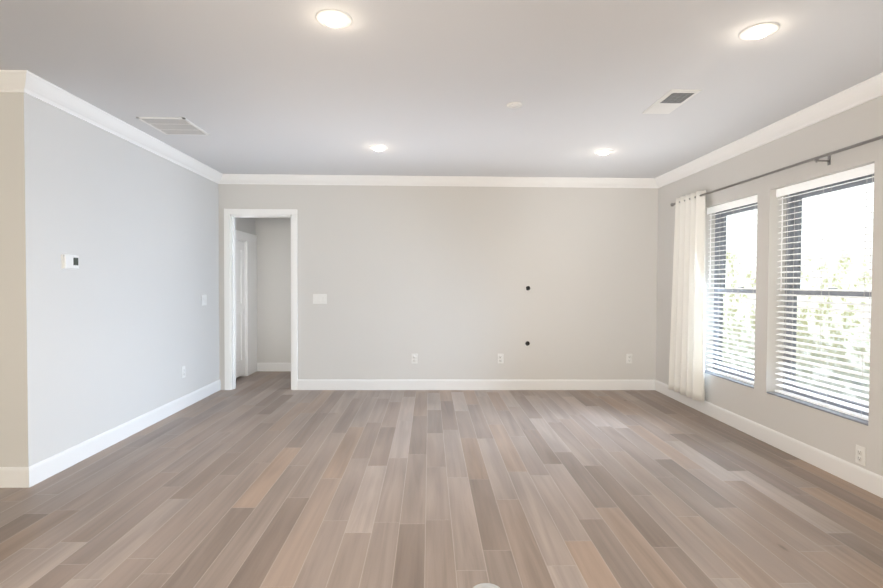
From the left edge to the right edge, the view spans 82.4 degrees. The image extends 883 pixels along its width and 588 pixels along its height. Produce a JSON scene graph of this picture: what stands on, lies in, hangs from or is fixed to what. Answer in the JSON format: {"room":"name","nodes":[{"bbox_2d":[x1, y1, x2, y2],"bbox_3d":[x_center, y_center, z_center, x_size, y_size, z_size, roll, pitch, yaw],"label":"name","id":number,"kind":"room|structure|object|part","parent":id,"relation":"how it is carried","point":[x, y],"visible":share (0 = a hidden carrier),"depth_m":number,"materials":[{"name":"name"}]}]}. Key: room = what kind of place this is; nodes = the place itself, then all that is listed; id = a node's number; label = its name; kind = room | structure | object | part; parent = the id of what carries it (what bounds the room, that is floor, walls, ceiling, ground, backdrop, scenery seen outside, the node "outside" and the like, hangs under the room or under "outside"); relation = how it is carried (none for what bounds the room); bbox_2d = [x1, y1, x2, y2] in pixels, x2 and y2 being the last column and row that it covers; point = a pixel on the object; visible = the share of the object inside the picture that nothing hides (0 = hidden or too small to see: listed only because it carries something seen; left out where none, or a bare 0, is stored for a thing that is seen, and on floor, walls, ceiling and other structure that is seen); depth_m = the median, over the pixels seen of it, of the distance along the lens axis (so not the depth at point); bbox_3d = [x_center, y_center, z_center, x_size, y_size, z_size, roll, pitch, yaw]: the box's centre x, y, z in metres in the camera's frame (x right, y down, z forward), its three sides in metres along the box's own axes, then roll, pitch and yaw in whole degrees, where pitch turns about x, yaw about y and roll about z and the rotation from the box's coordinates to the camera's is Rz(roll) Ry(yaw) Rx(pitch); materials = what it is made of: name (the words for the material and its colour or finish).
{"room":"empty living room","nodes":[
{"label":"empty living room","id":0,"kind":"room"},
{"bbox_2d":[0,92,7,466],"bbox_3d":[-4.391,-0.076,3.058,3.526,2.480,0.120,0,1,-1],"label":"wall","id":1,"kind":"structure","parent":0,"point":[3,406],"depth_m":3.04,"materials":[{"name":"beige paint"}]},
{"bbox_2d":[0,465,33,487],"bbox_3d":[-4.328,1.104,3.019,3.660,0.122,0.014,0,1,-1],"label":"baseboard","id":2,"kind":"structure","parent":1,"relation":"attached to","point":[25,477],"depth_m":3.05,"materials":[{"name":"white paint"}]},
{"bbox_2d":[0,70,43,97],"bbox_3d":[-4.281,-1.263,2.933,3.728,0.100,0.082,0,1,-1],"label":"crown molding","id":3,"kind":"structure","parent":1,"relation":"attached to","point":[16,81],"depth_m":2.99,"materials":[{"name":"white paint"}]},
{"bbox_2d":[3,92,255,466],"bbox_3d":[-2.616,-0.111,5.111,0.120,2.480,4.140,0,1,-1],"label":"wall","id":4,"kind":"structure","parent":0,"point":[119,326],"depth_m":3.68,"materials":[{"name":"beige paint"}]},
{"bbox_2d":[61,254,78,269],"bbox_3d":[-2.501,-0.217,3.400,0.028,0.100,0.140,0,1,-1],"label":"thermostat","id":5,"kind":"object","parent":4,"relation":"attached to","point":[68,261],"visible":1,"depth_m":3.37,"materials":[{"name":"white plastic"}]},
{"bbox_2d":[28,80,223,183],"bbox_3d":[-2.492,-1.285,4.368,0.082,0.100,2.700,0,1,-1],"label":"crown molding","id":6,"kind":"structure","parent":4,"relation":"attached to","point":[55,96],"depth_m":3.87,"materials":[{"name":"white paint"}]},
{"bbox_2d":[34,379,220,484],"bbox_3d":[-2.540,1.082,4.470,0.014,0.122,2.771,0,1,-1],"label":"baseboard","id":7,"kind":"structure","parent":4,"relation":"attached to","point":[44,469],"depth_m":3.87,"materials":[{"name":"white paint"}]},
{"bbox_2d":[182,366,184,377],"bbox_3d":[-2.553,0.772,4.993,0.009,0.115,0.070,0,1,-1],"label":"electrical outlet","id":8,"kind":"object","parent":4,"relation":"attached to","point":[183,371],"visible":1,"depth_m":4.98,"materials":[{"name":"white plastic"}]},
{"bbox_2d":[202,295,206,305],"bbox_3d":[-2.559,0.066,5.442,0.012,0.115,0.116,0,1,-1],"label":"light switch","id":9,"kind":"object","parent":4,"relation":"attached to","point":[204,299],"visible":1,"depth_m":5.45,"materials":[{"name":"white plastic"}]},
{"bbox_2d":[235,240,244,377],"bbox_3d":[-2.599,0.193,6.368,0.078,1.748,0.626,0,1,-1],"label":"hall door","id":10,"kind":"structure","parent":4,"relation":"in","point":[240,308],"depth_m":6.55,"materials":[{"name":"white paint"}]},
{"bbox_2d":[235,230,256,375],"bbox_3d":[-2.642,0.146,6.515,0.138,1.905,1.098,0,1,-1],"label":"door frame","id":11,"kind":"structure","parent":4,"relation":"attached to","point":[249,241],"depth_m":6.81,"materials":[{"name":"white paint"}]},
{"bbox_2d":[255,218,290,362],"bbox_3d":[-2.053,-0.152,7.134,1.104,2.480,0.120,0,1,-1],"label":"wall","id":12,"kind":"structure","parent":0,"point":[273,290],"depth_m":7.07,"materials":[{"name":"beige paint"}]},
{"bbox_2d":[257,363,290,370],"bbox_3d":[-2.107,1.028,7.092,0.964,0.122,0.014,0,1,-1],"label":"baseboard","id":13,"kind":"structure","parent":12,"relation":"attached to","point":[273,366],"depth_m":7.08,"materials":[{"name":"white paint"}]},
{"bbox_2d":[218,184,657,389],"bbox_3d":[-0.016,-0.116,5.950,5.120,2.480,0.120,0,1,-1],"label":"wall","id":14,"kind":"structure","parent":0,"point":[438,280],"depth_m":5.90,"materials":[{"name":"beige paint"}]},
{"bbox_2d":[224,209,297,389],"bbox_3d":[-2.091,0.066,5.896,0.836,2.096,0.140,0,1,-1],"label":"door frame","id":15,"kind":"structure","parent":14,"relation":"attached to","point":[230,215],"depth_m":5.83,"materials":[{"name":"white paint"}]},
{"bbox_2d":[313,294,326,303],"bbox_3d":[-1.414,0.057,5.854,0.162,0.115,0.012,0,1,-1],"label":"light switch","id":16,"kind":"object","parent":14,"relation":"attached to","point":[319,298],"visible":1,"depth_m":5.85,"materials":[{"name":"white plastic"}]},
{"bbox_2d":[412,354,417,362],"bbox_3d":[-0.316,0.756,5.897,0.070,0.115,0.009,0,1,-1],"label":"electrical outlet","id":17,"kind":"object","parent":14,"relation":"attached to","point":[414,358],"visible":1,"depth_m":5.90,"materials":[{"name":"white plastic"}]},
{"bbox_2d":[224,174,651,187],"bbox_3d":[-0.055,-1.304,5.823,5.024,0.100,0.082,0,1,-1],"label":"crown molding","id":18,"kind":"structure","parent":14,"relation":"attached to","point":[271,179],"depth_m":5.82,"materials":[{"name":"white paint"}]},
{"bbox_2d":[297,379,652,389],"bbox_3d":[0.423,1.066,5.920,4.200,0.122,0.014,0,1,-1],"label":"baseboard","id":19,"kind":"structure","parent":14,"relation":"attached to","point":[302,384],"depth_m":5.91,"materials":[{"name":"white paint"}]},
{"bbox_2d":[498,354,503,362],"bbox_3d":[0.694,0.758,5.921,0.070,0.115,0.009,0,1,-1],"label":"electrical outlet","id":20,"kind":"object","parent":14,"relation":"attached to","point":[500,358],"visible":1,"depth_m":5.92,"materials":[{"name":"white plastic"}]},
{"bbox_2d":[626,354,631,362],"bbox_3d":[2.221,0.763,5.958,0.070,0.115,0.009,0,1,-1],"label":"electrical outlet","id":21,"kind":"object","parent":14,"relation":"attached to","point":[628,358],"visible":1,"depth_m":5.96,"materials":[{"name":"white plastic"}]},
{"bbox_2d":[0,371,882,587],"bbox_3d":[-1.696,1.265,1.816,9.106,0.120,10.830,0,1,-1],"label":"floor","id":22,"kind":"structure","parent":0,"point":[264,479],"depth_m":2.88,"materials":[{"name":"brown wood"}]},
{"bbox_2d":[473,583,499,587],"bbox_3d":[0.184,1.205,2.033,0.132,0.009,0.132,0,1,-1],"label":"electrical outlet cover","id":23,"kind":"object","parent":22,"relation":"on","point":[485,585],"visible":1,"depth_m":2.07,"materials":[{"name":"grey plastic"}]},
{"bbox_2d":[0,0,882,177],"bbox_3d":[-1.683,-1.334,1.760,9.106,0.120,10.830,0,1,-1],"label":"ceiling","id":24,"kind":"structure","parent":0,"point":[415,87],"depth_m":2.95,"materials":[{"name":"white paint"}]},
{"bbox_2d":[136,117,209,134],"bbox_3d":[-2.104,-1.320,3.978,0.360,0.010,0.435,0,1,-1],"label":"ceiling vent","id":25,"kind":"object","parent":24,"relation":"in","point":[174,125],"visible":0.96,"depth_m":3.94,"materials":[{"name":"white plastic"}]},
{"bbox_2d":[315,9,351,28],"bbox_3d":[-0.500,-1.266,2.346,0.168,0.029,0.168,0,1,-1],"label":"recessed light","id":26,"kind":"object","parent":24,"relation":"in","point":[333,18],"visible":1,"depth_m":2.32,"materials":[{"name":"white plastic"}]},
{"bbox_2d":[369,145,387,150],"bbox_3d":[-0.573,-1.315,4.580,0.168,0.029,0.168,0,1,-1],"label":"recessed light","id":27,"kind":"object","parent":24,"relation":"in","point":[377,147],"visible":1,"depth_m":4.54,"materials":[{"name":"white plastic"}]},
{"bbox_2d":[507,102,522,108],"bbox_3d":[0.501,-1.292,3.461,0.108,0.015,0.108,0,1,-1],"label":"smoke detector","id":28,"kind":"object","parent":24,"relation":"attached to","point":[513,105],"visible":0.98,"depth_m":3.44,"materials":[{"name":"white plastic"}]},
{"bbox_2d":[594,149,612,154],"bbox_3d":[1.504,-1.307,4.679,0.168,0.029,0.168,0,1,-1],"label":"recessed light","id":29,"kind":"object","parent":24,"relation":"in","point":[603,151],"visible":1,"depth_m":4.64,"materials":[{"name":"white plastic"}]},
{"bbox_2d":[642,89,701,113],"bbox_3d":[1.538,-1.287,3.395,0.194,0.012,0.440,0,1,-1],"label":"ceiling vent","id":30,"kind":"object","parent":24,"relation":"in","point":[671,100],"visible":1,"depth_m":3.36,"materials":[{"name":"white plastic"}]},
{"bbox_2d":[739,22,779,39],"bbox_3d":[1.535,-1.258,2.439,0.168,0.029,0.168,0,1,-1],"label":"recessed light","id":31,"kind":"object","parent":24,"relation":"in","point":[759,31],"visible":1,"depth_m":2.41,"materials":[{"name":"white plastic"}]},
{"bbox_2d":[656,96,882,475],"bbox_3d":[2.752,-0.014,1.894,0.220,2.480,10.830,0,1,-1],"label":"wall","id":32,"kind":"structure","parent":0,"point":[836,436],"depth_m":3.99,"materials":[{"name":"beige paint"}]},
{"bbox_2d":[705,202,756,388],"bbox_3d":[2.681,-0.030,4.576,0.203,1.615,0.845,0,1,-1],"label":"window","id":33,"kind":"structure","parent":32,"relation":"in","point":[722,228],"depth_m":4.91,"materials":[{"name":"glass"}]},
{"bbox_2d":[706,195,757,384],"bbox_3d":[2.658,-0.037,4.575,0.072,1.600,0.837,0,1,-1],"label":"window blind","id":34,"kind":"object","parent":33,"relation":"attached to","point":[735,204],"visible":0.67,"depth_m":4.59,"materials":[{"name":"white plastic"}]},
{"bbox_2d":[652,72,882,187],"bbox_3d":[2.622,-1.191,1.249,0.082,0.100,9.357,0,1,-1],"label":"crown molding","id":35,"kind":"structure","parent":32,"relation":"attached to","point":[870,89],"depth_m":3.73,"materials":[{"name":"white paint"}]},
{"bbox_2d":[653,380,882,497],"bbox_3d":[2.643,1.177,1.301,0.014,0.122,9.357,0,1,-1],"label":"baseboard","id":36,"kind":"structure","parent":32,"relation":"attached to","point":[863,478],"depth_m":3.72,"materials":[{"name":"white paint"}]},
{"bbox_2d":[668,135,882,401],"bbox_3d":[2.543,0.055,3.147,0.136,2.015,4.592,0,1,-1],"label":"curtain","id":37,"kind":"object","parent":32,"relation":"attached to","point":[687,359],"visible":1,"depth_m":4.97,"materials":[{"name":"white fabric"}]},
{"bbox_3d":[2.473,0.013,5.077,0.087,2.015,0.587,0,1,-1],"label":"curtain panel","id":38,"kind":"part","parent":37,"relation":"part of","materials":[{"name":"white fabric"}]},
{"bbox_2d":[767,174,873,425],"bbox_3d":[2.706,-0.007,3.536,0.203,1.615,0.937,0,1,-1],"label":"window","id":39,"kind":"structure","parent":32,"relation":"in","point":[829,293],"depth_m":3.81,"materials":[{"name":"grey plastic"}]},
{"bbox_2d":[775,164,873,420],"bbox_3d":[2.683,-0.014,3.535,0.072,1.600,0.929,0,1,-1],"label":"window blind","id":40,"kind":"object","parent":39,"relation":"attached to","point":[840,177],"visible":0.83,"depth_m":3.51,"materials":[{"name":"white plastic"}]},
{"bbox_2d":[855,444,865,465],"bbox_3d":[2.603,1.002,3.134,0.009,0.115,0.070,0,1,-1],"label":"electrical outlet","id":41,"kind":"object","parent":32,"relation":"attached to","point":[860,457],"visible":1,"depth_m":3.13,"materials":[{"name":"white plastic"}]},
{"label":"outside","id":42,"kind":"structure","parent":0,"visible":0},
{"bbox_2d":[722,182,873,401],"bbox_3d":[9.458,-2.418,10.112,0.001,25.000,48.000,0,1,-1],"label":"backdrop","id":43,"kind":"structure","parent":42,"point":[837,240],"depth_m":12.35,"materials":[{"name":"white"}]}
]}

